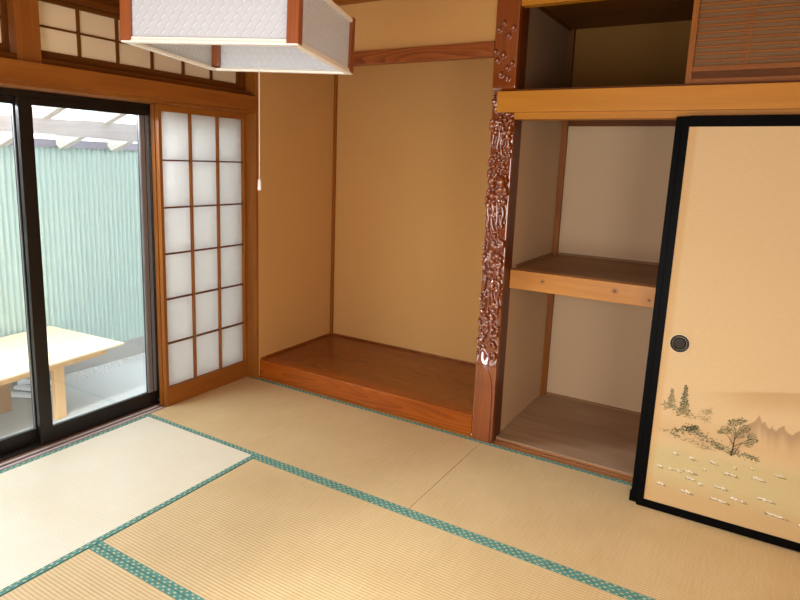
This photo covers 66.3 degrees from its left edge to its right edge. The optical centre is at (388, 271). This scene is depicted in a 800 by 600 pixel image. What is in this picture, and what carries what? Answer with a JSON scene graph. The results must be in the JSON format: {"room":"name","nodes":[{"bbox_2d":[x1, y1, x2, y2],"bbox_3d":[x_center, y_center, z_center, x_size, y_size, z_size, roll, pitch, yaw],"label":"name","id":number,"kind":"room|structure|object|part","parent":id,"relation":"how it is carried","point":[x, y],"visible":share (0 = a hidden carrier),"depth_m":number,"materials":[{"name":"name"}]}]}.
{"room":"traditional dwelling","nodes":[
{"label":"traditional dwelling","id":0,"kind":"room"},
{"bbox_2d":[0,115,136,141],"bbox_3d":[-2.471,-1.087,4.774,0.060,0.202,7.500,8,12,31],"label":"beam","id":1,"kind":"structure","parent":0,"point":[73,128],"depth_m":4.80,"materials":[{"name":"white wood"}]},
{"bbox_2d":[0,106,65,146],"bbox_3d":[-2.260,-1.263,4.360,2.080,0.760,0.060,8,12,31],"label":"rafter","id":2,"kind":"object","parent":1,"relation":"on","point":[43,112],"visible":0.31,"depth_m":4.55,"materials":[{"name":"white wood"}]},
{"bbox_2d":[55,112,127,148],"bbox_3d":[-1.995,-1.330,4.785,2.080,0.760,0.060,8,12,31],"label":"rafter","id":3,"kind":"object","parent":1,"relation":"on","point":[63,142],"visible":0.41,"depth_m":5.04,"materials":[{"name":"white wood"}]},
{"bbox_2d":[107,123,136,150],"bbox_3d":[-1.736,-1.395,5.201,2.080,0.760,0.060,8,12,31],"label":"rafter","id":4,"kind":"object","parent":1,"relation":"on","point":[113,145],"visible":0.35,"depth_m":5.71,"materials":[{"name":"white wood"}]},
{"bbox_2d":[0,353,145,438],"bbox_3d":[-4.519,0.796,6.644,7.800,0.100,16.000,8,12,31],"label":"ground","id":5,"kind":"structure","parent":0,"point":[127,380],"depth_m":5.33,"materials":[{"name":"concrete"}]},
{"bbox_2d":[11,392,30,397],"bbox_3d":[-3.077,1.043,5.189,0.320,0.024,0.060,2,10,3],"label":"wooden slat","id":6,"kind":"object","parent":5,"relation":"on","point":[13,394],"visible":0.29,"depth_m":5.16,"materials":[{"name":"white wood"}]},
{"bbox_2d":[13,379,51,390],"bbox_3d":[-3.065,0.979,5.337,0.342,0.049,0.194,4,10,11],"label":"wooden slat","id":7,"kind":"object","parent":5,"relation":"on","point":[19,386],"depth_m":5.30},
{"bbox_3d":[-3.068,0.962,5.361,0.320,0.024,0.060,1,10,-4],"label":"wooden slat","id":8,"kind":"part","parent":7,"relation":"part of","materials":[{"name":"white wood"}]},
{"bbox_2d":[0,326,123,419],"bbox_3d":[-3.085,0.924,4.503,0.950,0.500,1.968,7,11,26],"label":"table","id":9,"kind":"object","parent":5,"relation":"on","point":[65,347],"visible":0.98,"depth_m":4.82,"materials":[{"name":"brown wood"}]},
{"bbox_3d":[-3.046,0.874,4.833,0.040,0.484,0.090,7,11,26],"label":"leg","id":10,"kind":"part","parent":9,"relation":"part of","materials":[{"name":"beige wood"}]},
{"bbox_3d":[-2.563,0.905,4.754,0.039,0.484,0.085,7,11,26],"label":"leg","id":11,"kind":"part","parent":9,"relation":"part of","materials":[{"name":"yellow wood"}]},
{"bbox_2d":[0,138,144,389],"bbox_3d":[-3.067,-0.091,5.480,0.105,2.155,8.200,8,12,31],"label":"corrugated fence","id":12,"kind":"object","parent":5,"relation":"on","point":[89,205],"visible":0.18,"depth_m":5.72,"materials":[{"name":"teal metal"}]},
{"bbox_2d":[66,353,144,381],"bbox_3d":[-2.503,0.877,6.278,0.282,0.012,1.730,8,12,31],"label":"gravel","id":13,"kind":"object","parent":5,"relation":"on","point":[120,361],"visible":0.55,"depth_m":5.90,"materials":[{"name":"grey gravel"}]},
{"bbox_2d":[258,72,333,375],"bbox_3d":[-0.667,-0.558,4.565,0.032,2.560,0.900,8,12,31],"label":"wall","id":14,"kind":"structure","parent":0,"point":[297,109],"depth_m":4.51,"materials":[{"name":"beige paint"}]},
{"bbox_2d":[0,376,246,470],"bbox_3d":[-1.815,0.961,3.290,0.130,0.060,2.810,8,12,31],"label":"trim","id":15,"kind":"structure","parent":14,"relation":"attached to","point":[71,439],"depth_m":3.40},
{"bbox_2d":[150,104,163,404],"bbox_3d":[-1.222,-0.113,4.004,0.030,1.842,0.702,8,12,31],"label":"door frame","id":16,"kind":"structure","parent":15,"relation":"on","point":[152,106],"depth_m":3.70,"materials":[{"name":"orange wood"}]},
{"bbox_2d":[155,104,247,406],"bbox_3d":[-1.187,-0.108,3.984,0.030,1.842,0.702,8,12,31],"label":"screen","id":17,"kind":"object","parent":15,"relation":"on","point":[201,153],"visible":1,"depth_m":3.96,"materials":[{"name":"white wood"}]},
{"bbox_3d":[-1.157,-0.995,3.825,0.028,0.038,0.660,8,12,31],"label":"rail","id":18,"kind":"part","parent":17,"relation":"part of","materials":[{"name":"orange wood"}]},
{"bbox_3d":[-1.217,0.740,4.135,0.028,0.119,0.660,8,12,31],"label":"rail","id":19,"kind":"part","parent":17,"relation":"part of","materials":[{"name":"orange wood"}]},
{"bbox_2d":[245,72,258,378],"bbox_3d":[-0.934,-0.456,4.255,0.140,2.550,0.112,8,12,31],"label":"trim","id":20,"kind":"structure","parent":14,"relation":"attached to","point":[251,78],"depth_m":4.22,"materials":[{"name":"orange wood"}]},
{"bbox_2d":[332,0,380,5],"bbox_3d":[-0.306,-1.222,1.538,3.580,0.045,3.682,8,12,31],"label":"trim","id":21,"kind":"structure","parent":14,"relation":"attached to","point":[337,2],"depth_m":3.58,"materials":[{"name":"orange wood"}]},
{"bbox_2d":[259,376,470,437],"bbox_3d":[-0.266,0.874,4.013,1.746,0.064,0.014,8,12,31],"label":"trim","id":22,"kind":"structure","parent":14,"relation":"attached to","point":[261,377],"depth_m":3.91,"materials":[{"name":"orange wood"}]},
{"bbox_2d":[260,335,475,434],"bbox_3d":[-0.003,0.731,4.328,1.654,0.122,0.846,8,12,31],"label":"platform","id":23,"kind":"object","parent":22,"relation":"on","point":[422,387],"visible":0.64,"depth_m":4.16,"materials":[{"name":"brown wood"}]},
{"bbox_2d":[333,58,493,362],"bbox_3d":[0.283,-0.511,4.487,1.740,2.560,0.047,8,12,31],"label":"wall","id":24,"kind":"structure","parent":0,"point":[413,153],"depth_m":4.53,"materials":[{"name":"beige paint"}]},
{"bbox_2d":[330,74,337,334],"bbox_3d":[-0.437,-0.641,4.875,0.022,2.370,0.021,8,12,31],"label":"trim","id":25,"kind":"structure","parent":24,"relation":"attached to","point":[335,75],"depth_m":4.88,"materials":[{"name":"orange wood"}]},
{"bbox_2d":[261,333,475,364],"bbox_3d":[0.002,0.663,4.324,1.648,0.013,0.833,8,12,31],"label":"trim","id":26,"kind":"structure","parent":24,"relation":"attached to","point":[319,337],"depth_m":4.71,"materials":[{"name":"brown wood"}]},
{"bbox_2d":[339,0,497,51],"bbox_3d":[-0.133,-1.444,3.598,1.665,0.320,0.023,8,12,31],"label":"wall","id":27,"kind":"structure","parent":0,"point":[383,24],"depth_m":3.40,"materials":[{"name":"beige paint"}]},
{"bbox_2d":[353,41,494,66],"bbox_3d":[-0.145,-1.261,3.620,1.656,0.074,0.056,8,12,31],"label":"trim","id":28,"kind":"structure","parent":27,"relation":"attached to","point":[480,50],"depth_m":3.38,"materials":[{"name":"brown wood"}]},
{"bbox_2d":[500,7,569,430],"bbox_3d":[0.881,-0.359,3.750,0.068,2.560,0.860,8,12,31],"label":"wall","id":29,"kind":"structure","parent":0,"point":[540,143],"depth_m":3.68,"materials":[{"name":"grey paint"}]},
{"bbox_2d":[536,7,571,30],"bbox_3d":[0.935,-1.460,3.502,0.014,0.018,0.830,8,12,31],"label":"trim","id":30,"kind":"structure","parent":29,"relation":"attached to","point":[542,9],"depth_m":3.53,"materials":[{"name":"brown wood"}]},
{"bbox_2d":[521,0,602,7],"bbox_3d":[1.433,-1.267,2.646,1.764,0.067,0.060,8,12,31],"label":"trim","id":31,"kind":"structure","parent":29,"relation":"attached to","point":[525,3],"depth_m":3.02,"materials":[{"name":"orange wood"}]},
{"bbox_2d":[492,438,632,482],"bbox_3d":[1.354,1.103,3.076,1.764,0.054,0.076,8,12,31],"label":"trim","id":32,"kind":"structure","parent":29,"relation":"attached to","point":[574,463],"depth_m":3.32,"materials":[{"name":"brown wood"}]},
{"bbox_2d":[516,80,799,90],"bbox_3d":[1.426,-0.832,2.737,1.764,0.011,0.092,8,12,31],"label":"trim","id":33,"kind":"structure","parent":29,"relation":"attached to","point":[786,80],"depth_m":2.78,"materials":[{"name":"brown wood"}]},
{"bbox_2d":[685,0,799,83],"bbox_3d":[1.750,-0.985,2.510,0.937,0.391,0.028,8,12,31],"label":"lattice door","id":34,"kind":"structure","parent":33,"relation":"on","point":[731,40],"depth_m":2.64,"materials":[{"name":"orange wood"}]},
{"bbox_3d":[1.744,-0.805,2.542,0.885,0.024,0.027,8,12,31],"label":"rail","id":35,"kind":"part","parent":34,"relation":"part of","materials":[{"name":"orange wood"}]},
{"bbox_3d":[1.746,-0.858,2.533,0.885,0.022,0.027,8,12,31],"label":"rail","id":36,"kind":"part","parent":34,"relation":"part of","materials":[{"name":"orange wood"}]},
{"bbox_2d":[496,394,639,475],"bbox_3d":[1.592,1.025,3.469,1.780,0.044,0.861,8,12,31],"label":"floor","id":37,"kind":"structure","parent":0,"point":[603,437],"depth_m":3.65,"materials":[{"name":"brown wood"}]},
{"bbox_2d":[543,0,693,28],"bbox_3d":[1.662,-1.373,3.018,1.780,0.034,0.915,8,12,31],"label":"ceiling","id":38,"kind":"structure","parent":0,"point":[605,13],"depth_m":3.39,"materials":[{"name":"brown wood"}]},
{"bbox_2d":[547,20,691,412],"bbox_3d":[1.847,-0.305,3.637,1.840,2.560,0.050,8,12,31],"label":"wall","id":39,"kind":"structure","parent":0,"point":[616,179],"depth_m":3.87,"materials":[{"name":"grey paint"}]},
{"bbox_2d":[540,120,568,394],"bbox_3d":[1.102,-0.067,4.089,0.036,1.854,0.036,8,12,31],"label":"trim","id":40,"kind":"structure","parent":39,"relation":"attached to","point":[564,134],"depth_m":4.04,"materials":[{"name":"orange wood"}]},
{"bbox_2d":[565,28,575,87],"bbox_3d":[1.143,-1.282,3.873,0.032,0.481,0.036,8,12,31],"label":"trim","id":41,"kind":"structure","parent":39,"relation":"attached to","point":[572,35],"depth_m":3.85,"materials":[{"name":"brown wood"}]},
{"bbox_2d":[509,252,658,307],"bbox_3d":[1.637,0.084,3.313,1.769,0.117,0.817,8,12,31],"label":"closet shelf","id":42,"kind":"object","parent":39,"relation":"attached to","point":[623,281],"visible":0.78,"depth_m":3.34,"materials":[{"name":"orange wood"}]},
{"bbox_2d":[546,392,640,414],"bbox_3d":[1.817,0.942,3.815,1.772,0.014,0.014,8,12,31],"label":"trim","id":43,"kind":"structure","parent":39,"relation":"attached to","point":[548,393],"depth_m":4.08,"materials":[{"name":"brown wood"}]},
{"bbox_2d":[568,120,675,125],"bbox_3d":[1.876,-0.853,3.490,1.772,0.044,0.026,8,12,31],"label":"trim","id":44,"kind":"structure","parent":39,"relation":"attached to","point":[570,122],"depth_m":3.75,"materials":[{"name":"brown wood"}]},
{"bbox_3d":[-0.368,-1.257,1.507,3.860,0.030,3.774,8,12,31],"label":"ceiling","id":45,"kind":"structure","parent":0,"visible":0},
{"bbox_2d":[119,0,355,189],"bbox_3d":[-0.400,-0.757,1.758,0.494,1.035,0.494,6,10,12],"label":"pendant lamp","id":46,"kind":"object","parent":45,"relation":"hanging from","point":[272,36],"visible":1,"depth_m":1.58,"materials":[{"name":"white paper"}]},
{"bbox_3d":[-0.676,-0.687,1.595,0.036,0.166,0.036,6,10,12],"label":"corner post","id":47,"kind":"part","parent":46,"relation":"part of","materials":[{"name":"red wood"}]},
{"bbox_3d":[-0.637,-0.646,1.831,0.020,0.016,0.486,6,10,12],"label":"frame","id":48,"kind":"part","parent":46,"relation":"part of","materials":[{"name":"beige wood"}]},
{"bbox_3d":[-0.632,-0.725,1.817,0.003,0.149,0.474,6,10,12],"label":"shade panel","id":49,"kind":"part","parent":46,"relation":"part of","materials":[{"name":"white paper"}]},
{"bbox_3d":[-0.455,-0.665,1.542,0.474,0.149,0.003,6,10,12],"label":"shade panel","id":50,"kind":"part","parent":46,"relation":"part of","materials":[{"name":"white paper"}]},
{"bbox_3d":[-0.459,-0.586,1.556,0.486,0.016,0.020,6,10,12],"label":"frame","id":51,"kind":"part","parent":46,"relation":"part of","materials":[{"name":"beige wood"}]},
{"bbox_3d":[-0.576,-0.761,2.036,0.036,0.166,0.036,6,10,12],"label":"corner post","id":52,"kind":"part","parent":46,"relation":"part of","materials":[{"name":"red wood"}]},
{"bbox_3d":[-0.381,-0.516,1.802,0.002,0.483,0.002,4,10,9],"label":"pull cord","id":53,"kind":"part","parent":46,"relation":"part of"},
{"bbox_3d":[-0.390,-0.263,1.847,0.011,0.034,0.011,8,12,31],"label":"cord knob","id":54,"kind":"part","parent":46,"relation":"part of","materials":[{"name":"white plastic"}]},
{"bbox_3d":[-0.352,-0.741,1.994,0.474,0.149,0.003,6,10,12],"label":"shade panel","id":55,"kind":"part","parent":46,"relation":"part of","materials":[{"name":"white paper"}]},
{"bbox_3d":[-0.356,-0.662,2.009,0.486,0.016,0.020,6,10,12],"label":"frame","id":56,"kind":"part","parent":46,"relation":"part of","materials":[{"name":"white wood"}]},
{"bbox_3d":[-0.230,-0.644,1.501,0.036,0.166,0.036,6,10,12],"label":"corner post","id":57,"kind":"part","parent":46,"relation":"part of","materials":[{"name":"red wood"}]},
{"bbox_3d":[-0.179,-0.602,1.734,0.020,0.016,0.486,6,10,12],"label":"frame","id":58,"kind":"part","parent":46,"relation":"part of","materials":[{"name":"beige wood"}]},
{"bbox_3d":[-0.174,-0.680,1.720,0.003,0.149,0.474,6,10,12],"label":"shade panel","id":59,"kind":"part","parent":46,"relation":"part of","materials":[{"name":"white paper"}]},
{"bbox_3d":[-0.170,-0.752,1.707,0.020,0.012,0.486,6,10,12],"label":"frame","id":60,"kind":"part","parent":46,"relation":"part of","materials":[{"name":"beige wood"}]},
{"bbox_3d":[-0.130,-0.718,1.942,0.036,0.166,0.036,6,10,12],"label":"corner post","id":61,"kind":"part","parent":46,"relation":"part of","materials":[{"name":"red wood"}]},
{"bbox_3d":[-0.460,1.295,1.957,3.860,0.044,3.760,8,12,31],"label":"floor","id":62,"kind":"structure","parent":0,"visible":0},
{"bbox_2d":[0,545,189,599],"bbox_3d":[-0.647,1.296,1.626,1.817,0.056,0.904,8,12,31],"label":"mat","id":63,"kind":"object","parent":62,"relation":"on","point":[94,573],"visible":1,"depth_m":2.24,"materials":[{"name":"wicker"}]},
{"bbox_2d":[0,415,255,596],"bbox_3d":[-1.569,1.069,2.713,0.903,0.056,1.827,8,12,31],"label":"mat","id":64,"kind":"object","parent":62,"relation":"on","point":[56,505],"visible":0.92,"depth_m":2.90,"materials":[{"name":"wicker"}]},
{"bbox_2d":[146,376,481,511],"bbox_3d":[-0.469,0.946,3.619,1.817,0.056,0.878,8,12,31],"label":"mat","id":65,"kind":"object","parent":62,"relation":"on","point":[390,460],"visible":0.91,"depth_m":3.50,"materials":[{"name":"wicker"}]},
{"bbox_2d":[471,0,529,443],"bbox_3d":[0.598,-0.247,3.352,0.128,2.540,0.166,8,12,31],"label":"carved post","id":66,"kind":"object","parent":65,"relation":"on","point":[512,20],"visible":0.99,"depth_m":3.31,"materials":[{"name":"red wood"}]},
{"bbox_3d":[0.614,-0.251,3.378,0.127,2.540,0.104,8,12,31],"label":"post","id":67,"kind":"part","parent":66,"relation":"part of","materials":[{"name":"brown wood"}]},
{"bbox_2d":[96,457,638,599],"bbox_3d":[-0.130,1.181,2.372,1.907,0.056,0.919,8,12,31],"label":"mat","id":68,"kind":"object","parent":62,"relation":"on","point":[262,529],"visible":0.98,"depth_m":2.47,"materials":[{"name":"wicker"}]},
{"bbox_2d":[406,442,799,599],"bbox_3d":[1.079,1.166,2.688,1.817,0.056,0.878,8,12,31],"label":"mat","id":69,"kind":"object","parent":62,"relation":"on","point":[585,524],"visible":0.82,"depth_m":2.67,"materials":[{"name":"wicker"}]},
{"bbox_2d":[629,116,689,501],"bbox_3d":[1.627,0.250,2.619,0.939,1.809,0.184,8,12,31],"label":"sliding door","id":70,"kind":"structure","parent":69,"relation":"on","point":[633,492],"depth_m":2.84,"materials":[{"name":"black paint"}]},
{"bbox_2d":[636,114,799,551],"bbox_3d":[1.645,0.257,2.584,0.949,1.809,0.183,8,12,31],"label":"sliding door","id":71,"kind":"structure","parent":69,"relation":"on","point":[721,449],"depth_m":2.67,"materials":[{"name":"beige paper"}]},
{"bbox_3d":[1.317,0.325,2.776,0.080,0.080,0.007,8,6,31],"label":"door pull","id":72,"kind":"part","parent":71,"relation":"part of","materials":[{"name":"black metal"}]},
{"bbox_3d":[1.318,0.325,2.777,0.059,0.059,0.002,8,7,31],"label":"pull dish","id":73,"kind":"part","parent":71,"relation":"part of","materials":[{"name":"black metal"}]},
{"bbox_3d":[1.572,1.136,2.672,0.872,0.038,0.018,8,6,31],"label":"rail","id":74,"kind":"part","parent":71,"relation":"part of","materials":[{"name":"black paint"}]},
{"bbox_3d":[1.710,-0.619,2.502,0.872,0.048,0.018,8,6,31],"label":"rail","id":75,"kind":"part","parent":71,"relation":"part of","materials":[{"name":"black paint"}]},
{"bbox_3d":[-1.912,-0.233,2.670,0.110,2.500,3.640,8,12,31],"label":"wall","id":76,"kind":"structure","parent":0,"visible":0},
{"bbox_2d":[6,0,41,62],"bbox_3d":[-1.699,-1.145,2.838,0.100,0.350,0.110,8,12,31],"label":"trim","id":77,"kind":"structure","parent":76,"relation":"attached to","point":[23,15],"depth_m":2.81,"materials":[{"name":"orange wood"}]},
{"bbox_2d":[58,0,119,15],"bbox_3d":[-1.677,-1.345,2.842,0.085,0.095,2.810,8,12,31],"label":"trim","id":78,"kind":"structure","parent":76,"relation":"attached to","point":[109,6],"depth_m":3.13,"materials":[{"name":"brown wood"}]},
{"bbox_2d":[0,51,250,95],"bbox_3d":[-1.687,-0.997,2.903,0.090,0.032,2.810,8,12,31],"label":"trim","id":79,"kind":"structure","parent":76,"relation":"attached to","point":[2,54],"depth_m":3.28,"materials":[{"name":"brown wood"}]},
{"bbox_2d":[0,0,9,52],"bbox_3d":[-2.088,-1.060,2.256,0.026,0.289,1.297,8,12,31],"label":"screen","id":80,"kind":"object","parent":79,"relation":"on","point":[4,31],"visible":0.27,"depth_m":2.79,"materials":[{"name":"brown wood"}]},
{"bbox_3d":[-2.089,-0.940,2.284,0.025,0.044,1.232,8,12,31],"label":"rail","id":81,"kind":"part","parent":80,"relation":"part of","materials":[{"name":"brown wood"}]},
{"bbox_2d":[38,0,245,90],"bbox_3d":[-1.329,-1.251,3.474,0.026,0.289,1.402,8,12,31],"label":"transom window","id":82,"kind":"structure","parent":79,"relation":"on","point":[71,33],"depth_m":3.20,"materials":[{"name":"white paper"}]},
{"bbox_3d":[-1.335,-1.381,3.433,0.025,0.018,1.303,8,12,31],"label":"rail","id":83,"kind":"part","parent":82,"relation":"part of","materials":[{"name":"brown wood"}]},
{"bbox_3d":[-1.344,-1.127,3.479,0.025,0.044,1.303,8,12,31],"label":"rail","id":84,"kind":"part","parent":82,"relation":"part of","materials":[{"name":"brown wood"}]},
{"bbox_2d":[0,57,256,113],"bbox_3d":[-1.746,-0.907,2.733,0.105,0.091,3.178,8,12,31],"label":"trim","id":85,"kind":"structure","parent":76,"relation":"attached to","point":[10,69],"depth_m":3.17,"materials":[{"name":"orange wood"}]},
{"bbox_3d":[-1.323,-0.228,3.896,0.200,3.100,9.000,8,12,31],"label":"wall","id":86,"kind":"structure","parent":0,"visible":0},
{"bbox_2d":[0,87,159,461],"bbox_3d":[-1.848,0.026,3.163,0.098,1.882,2.810,8,12,31],"label":"sliding door frame","id":87,"kind":"structure","parent":86,"relation":"in","point":[43,432],"depth_m":3.24,"materials":[{"name":"brown metal"}]},
{"bbox_3d":[-2.044,0.071,2.868,0.028,1.800,0.755,8,12,31],"label":"sash frame","id":88,"kind":"part","parent":87,"relation":"part of","materials":[{"name":"brown metal"}]},
{"bbox_3d":[-1.298,-0.117,4.065,0.028,1.800,0.680,8,12,31],"label":"sash frame","id":89,"kind":"part","parent":87,"relation":"part of","materials":[{"name":"brown metal"}]},
{"bbox_3d":[1.456,0.141,1.235,0.060,2.500,4.660,8,12,31],"label":"wall","id":90,"kind":"structure","parent":0,"visible":0},
{"bbox_2d":[496,82,799,112],"bbox_3d":[1.356,-0.773,2.721,1.852,0.105,0.028,8,12,31],"label":"trim","id":91,"kind":"structure","parent":90,"relation":"attached to","point":[756,96],"depth_m":2.79,"materials":[{"name":"orange wood"}]},
{"bbox_2d":[514,109,799,120],"bbox_3d":[1.426,-0.726,2.763,1.764,0.069,0.101,8,12,31],"label":"trim","id":92,"kind":"structure","parent":90,"relation":"attached to","point":[605,115],"depth_m":2.88,"materials":[{"name":"orange wood"}]}
]}

